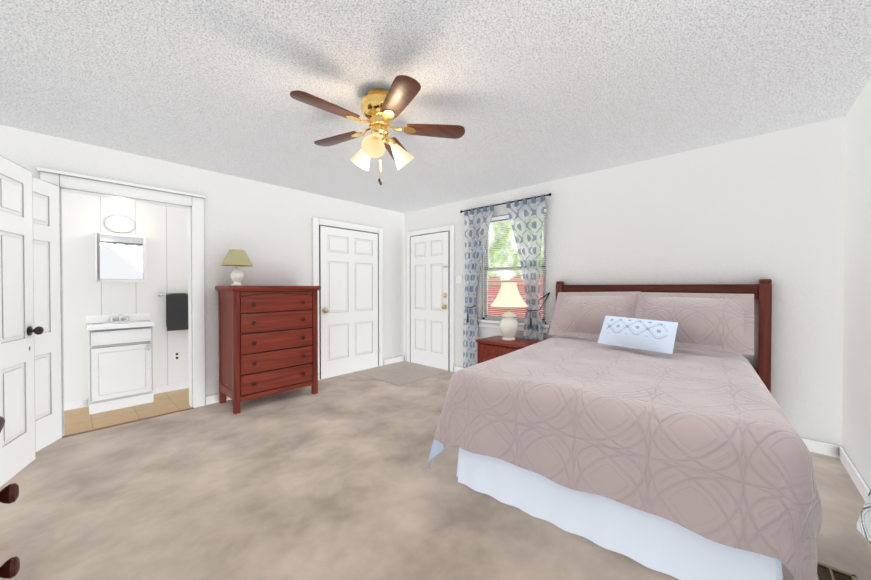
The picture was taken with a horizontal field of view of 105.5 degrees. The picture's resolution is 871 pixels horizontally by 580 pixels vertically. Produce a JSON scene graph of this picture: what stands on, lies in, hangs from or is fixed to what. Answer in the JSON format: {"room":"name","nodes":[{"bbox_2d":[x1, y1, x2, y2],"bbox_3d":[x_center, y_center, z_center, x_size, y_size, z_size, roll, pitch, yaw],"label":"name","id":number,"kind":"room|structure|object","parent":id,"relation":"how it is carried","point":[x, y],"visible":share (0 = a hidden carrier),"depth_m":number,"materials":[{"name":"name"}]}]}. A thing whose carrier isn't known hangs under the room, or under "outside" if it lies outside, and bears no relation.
{"room":"bedroom","nodes":[
{"label":"bedroom","id":0,"kind":"room"},
{"bbox_2d":[0,155,43,486],"bbox_3d":[-2.644,0.187,1.998,0.785,2.030,0.340,1,1,42],"label":"door","id":1,"kind":"structure","parent":0,"point":[17,405],"depth_m":2.17,"materials":[{"name":"white wood"}]},
{"bbox_2d":[32,176,61,451],"bbox_3d":[-2.931,0.184,2.283,0.715,2.030,0.452,1,1,42],"label":"door","id":2,"kind":"structure","parent":1,"relation":"attached to","point":[47,308],"depth_m":2.55,"materials":[{"name":"white wood"}]},
{"bbox_2d":[62,192,185,409],"bbox_3d":[-3.523,-0.025,3.500,0.112,2.440,2.700,1,1,42],"label":"wall","id":3,"kind":"structure","parent":0,"point":[163,230],"depth_m":3.59,"materials":[{"name":"white paint"}]},
{"bbox_2d":[104,215,135,233],"bbox_3d":[-3.365,-0.706,3.538,0.080,0.195,0.250,1,1,42],"label":"sconce","id":4,"kind":"object","parent":3,"relation":"attached to","point":[122,224],"visible":0.98,"depth_m":3.52,"materials":[{"name":"grey glass"}]},
{"bbox_2d":[95,231,145,281],"bbox_3d":[-3.322,-0.341,3.507,0.190,0.510,0.394,1,1,42],"label":"upper cabinet","id":5,"kind":"object","parent":3,"relation":"attached to","point":[120,257],"visible":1,"depth_m":3.49,"materials":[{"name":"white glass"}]},
{"bbox_2d":[158,293,187,330],"bbox_3d":[-2.940,0.249,4.012,0.081,0.440,0.640,1,1,42],"label":"towel rail","id":6,"kind":"object","parent":3,"relation":"attached to","point":[176,311],"visible":0.44,"depth_m":3.86,"materials":[{"name":"silver metal"}]},
{"bbox_2d":[173,351,180,360],"bbox_3d":[-3.068,0.783,3.932,0.008,0.115,0.070,1,1,42],"label":"outlet","id":7,"kind":"object","parent":3,"relation":"attached to","point":[176,355],"visible":1,"depth_m":3.93,"materials":[{"name":"white plastic"}]},
{"bbox_2d":[62,209,188,410],"bbox_3d":[-3.004,-0.020,2.945,0.004,2.440,2.580,1,1,42],"label":"wall","id":8,"kind":"structure","parent":0,"point":[63,229],"depth_m":3.28,"materials":[{"name":"white paint"}]},
{"bbox_2d":[62,388,193,437],"bbox_3d":[-3.167,1.223,3.187,0.875,0.070,2.500,1,1,42],"label":"floor","id":9,"kind":"structure","parent":0,"point":[77,421],"depth_m":3.20,"materials":[{"name":"beige tile"}]},
{"bbox_2d":[86,313,154,414],"bbox_3d":[-3.258,0.719,3.436,0.367,0.940,0.496,1,1,42],"label":"bathroom vanity","id":10,"kind":"object","parent":9,"relation":"on","point":[120,361],"visible":1,"depth_m":3.33,"materials":[{"name":"white wood"}]},
{"bbox_2d":[0,125,404,435],"bbox_3d":[-2.176,-0.028,3.760,0.124,2.440,5.040,1,1,42],"label":"wall","id":11,"kind":"structure","parent":0,"point":[267,227],"depth_m":3.60,"materials":[{"name":"paint"}]},
{"bbox_2d":[37,167,205,407],"bbox_3d":[-2.749,0.117,3.019,0.034,2.165,1.112,1,1,42],"label":"door frame","id":12,"kind":"structure","parent":11,"relation":"attached to","point":[93,184],"depth_m":3.34,"materials":[{"name":"white wood"}]},
{"bbox_2d":[205,394,230,404],"bbox_3d":[-1.995,1.148,3.870,0.014,0.085,1.170,1,1,42],"label":"baseboard","id":13,"kind":"structure","parent":11,"relation":"attached to","point":[212,399],"depth_m":3.48,"materials":[{"name":"white wood"}]},
{"bbox_2d":[312,217,382,379],"bbox_3d":[-1.183,0.117,4.703,0.095,2.130,1.144,1,1,42],"label":"door","id":14,"kind":"structure","parent":11,"relation":"attached to","point":[347,270],"depth_m":4.68,"materials":[{"name":"white wood"}]},
{"bbox_2d":[384,356,405,364],"bbox_3d":[-0.655,1.134,5.334,0.020,0.085,0.440,1,1,42],"label":"baseboard","id":15,"kind":"structure","parent":11,"relation":"attached to","point":[402,358],"depth_m":5.32,"materials":[{"name":"white wood"}]},
{"bbox_2d":[0,371,870,579],"bbox_3d":[-0.250,1.256,2.353,4.880,0.100,4.540,1,1,42],"label":"floor carpet","id":16,"kind":"object","parent":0,"point":[334,478],"visible":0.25,"depth_m":1.85,"materials":[{"name":"beige carpet"}]},
{"bbox_2d":[0,416,19,578],"bbox_3d":[-0.792,0.792,0.277,1.530,0.870,0.486,1,1,42],"label":"dresser","id":17,"kind":"object","parent":16,"relation":"on","point":[10,567],"visible":1,"depth_m":0.80,"materials":[{"name":"brown wood"}]},
{"bbox_2d":[215,286,320,413],"bbox_3d":[-1.816,0.573,3.653,0.525,1.240,0.920,1,1,42],"label":"chest","id":18,"kind":"object","parent":16,"relation":"on","point":[268,340],"visible":1,"depth_m":3.43,"materials":[{"name":"brown wood"}]},
{"bbox_2d":[221,249,252,285],"bbox_3d":[-2.044,-0.232,3.413,0.290,0.372,0.290,1,1,42],"label":"light","id":19,"kind":"object","parent":18,"relation":"on","point":[235,257],"visible":1,"depth_m":3.36,"materials":[{"name":"beige fabric"}]},
{"bbox_2d":[354,361,448,385],"bbox_3d":[-0.482,1.189,4.797,0.999,0.026,0.999,1,1,42],"label":"floor","id":20,"kind":"structure","parent":16,"relation":"on","point":[400,373],"depth_m":4.72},
{"bbox_2d":[476,335,541,363],"bbox_3d":[0.853,0.882,3.765,0.650,0.620,0.482,1,1,42],"label":"nightstand","id":21,"kind":"object","parent":16,"relation":"on","point":[490,348],"visible":0.25,"depth_m":3.69,"materials":[{"name":"brown wood"}]},
{"bbox_2d":[490,280,527,340],"bbox_3d":[0.844,0.227,3.808,0.430,0.687,0.430,1,1,42],"label":"light","id":22,"kind":"object","parent":21,"relation":"on","point":[508,295],"visible":1,"depth_m":3.72,"materials":[{"name":"beige fabric"}]},
{"bbox_2d":[427,279,821,579],"bbox_3d":[1.268,0.561,2.359,1.779,1.290,2.202,1,1,42],"label":"bed","id":23,"kind":"object","parent":16,"relation":"on","point":[684,464],"visible":1,"depth_m":1.54,"materials":[{"name":"pink fabric"}]},
{"bbox_2d":[548,291,639,338],"bbox_3d":[1.531,0.236,3.236,0.783,0.449,0.291,1,1,42],"label":"pillow sham","id":24,"kind":"object","parent":23,"relation":"on","point":[580,314],"visible":0.88,"depth_m":3.18,"materials":[{"name":"pink fabric"}]},
{"bbox_2d":[598,316,677,353],"bbox_3d":[1.617,0.348,2.672,0.534,0.242,0.193,1,1,42],"label":"accent pillow","id":25,"kind":"object","parent":23,"relation":"on","point":[650,335],"visible":1,"depth_m":2.60,"materials":[{"name":"white fabric"}]},
{"bbox_2d":[634,292,753,355],"bbox_3d":[2.058,0.242,2.694,0.774,0.438,0.284,1,1,42],"label":"pillow sham","id":26,"kind":"object","parent":23,"relation":"on","point":[719,322],"visible":0.85,"depth_m":2.56,"materials":[{"name":"pink fabric"}]},
{"bbox_2d":[817,561,857,579],"bbox_3d":[1.589,1.211,1.304,0.150,0.012,0.390,1,1,42],"label":"air vent register","id":27,"kind":"object","parent":16,"relation":"on","point":[826,572],"visible":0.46,"depth_m":1.41,"materials":[{"name":"brown metal"}]},
{"bbox_2d":[0,0,870,212],"bbox_3d":[-0.720,-1.285,2.417,5.695,0.100,5.040,1,1,42],"label":"ceiling","id":28,"kind":"structure","parent":0,"point":[524,93],"depth_m":1.94,"materials":[{"name":"white paint"}]},
{"bbox_2d":[290,75,464,184],"bbox_3d":[-0.384,-0.948,2.081,1.052,0.565,1.028,1,1,42],"label":"ceiling fan","id":29,"kind":"object","parent":28,"relation":"hanging from","point":[382,109],"visible":1,"depth_m":2.02,"materials":[{"name":"brown wood"}]},
{"bbox_2d":[404,116,845,446],"bbox_3d":[1.240,-0.030,3.972,4.880,2.440,0.120,1,1,42],"label":"wall","id":30,"kind":"structure","parent":0,"point":[755,209],"depth_m":2.76,"materials":[{"name":"paint"}]},
{"bbox_2d":[407,225,453,371],"bbox_3d":[-0.119,0.119,5.081,0.984,2.120,0.095,1,1,42],"label":"door","id":31,"kind":"structure","parent":30,"relation":"attached to","point":[430,300],"depth_m":5.06,"materials":[{"name":"white wood"}]},
{"bbox_2d":[454,366,462,371],"bbox_3d":[0.438,1.141,4.626,0.450,0.085,0.014,1,1,42],"label":"baseboard","id":32,"kind":"structure","parent":30,"relation":"attached to","point":[456,368],"depth_m":4.74,"materials":[{"name":"white wood"}]},
{"bbox_2d":[456,275,461,283],"bbox_3d":[0.333,-0.147,4.710,0.105,0.120,0.012,1,1,42],"label":"wall switch","id":33,"kind":"object","parent":30,"relation":"attached to","point":[458,279],"visible":1,"depth_m":4.71,"materials":[{"name":"white plastic"}]},
{"bbox_2d":[460,193,551,368],"bbox_3d":[0.828,0.039,4.167,1.296,2.268,0.151,1,1,42],"label":"window curtain","id":34,"kind":"object","parent":30,"relation":"hanging from","point":[526,219],"visible":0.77,"depth_m":4.01,"materials":[{"name":"blue fabric"}]},
{"bbox_2d":[477,208,548,332],"bbox_3d":[0.972,-0.232,4.185,0.995,1.460,0.145,1,1,42],"label":"window","id":35,"kind":"structure","parent":30,"relation":"in","point":[490,321],"depth_m":4.29,"materials":[{"name":"white"}]},
{"bbox_2d":[801,438,836,456],"bbox_3d":[2.083,1.156,3.124,2.175,0.085,0.014,1,1,42],"label":"baseboard","id":36,"kind":"structure","parent":30,"relation":"attached to","point":[813,446],"depth_m":2.43,"materials":[{"name":"white wood"}]},
{"bbox_2d":[842,77,870,489],"bbox_3d":[1.508,0.002,0.736,0.120,2.440,4.540,1,1,42],"label":"wall","id":37,"kind":"structure","parent":0,"point":[856,415],"depth_m":2.08,"materials":[{"name":"paint"}]},
{"bbox_2d":[837,446,869,500],"bbox_3d":[1.459,1.179,0.793,0.014,0.085,4.300,1,1,42],"label":"baseboard","id":38,"kind":"structure","parent":37,"relation":"attached to","point":[840,454],"depth_m":2.08,"materials":[{"name":"white wood"}]},
{"bbox_2d":[856,489,870,544],"bbox_3d":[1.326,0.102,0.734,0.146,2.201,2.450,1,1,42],"label":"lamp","id":39,"kind":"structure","parent":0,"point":[863,525],"depth_m":1.56,"materials":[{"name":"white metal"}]},
{"label":"outside","id":40,"kind":"structure","parent":0,"visible":0},
{"bbox_2d":[488,219,543,317],"bbox_3d":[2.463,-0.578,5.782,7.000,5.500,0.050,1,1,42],"label":"window blind","id":41,"kind":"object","parent":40,"point":[517,310],"depth_m":6.71,"materials":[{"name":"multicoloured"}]}
]}

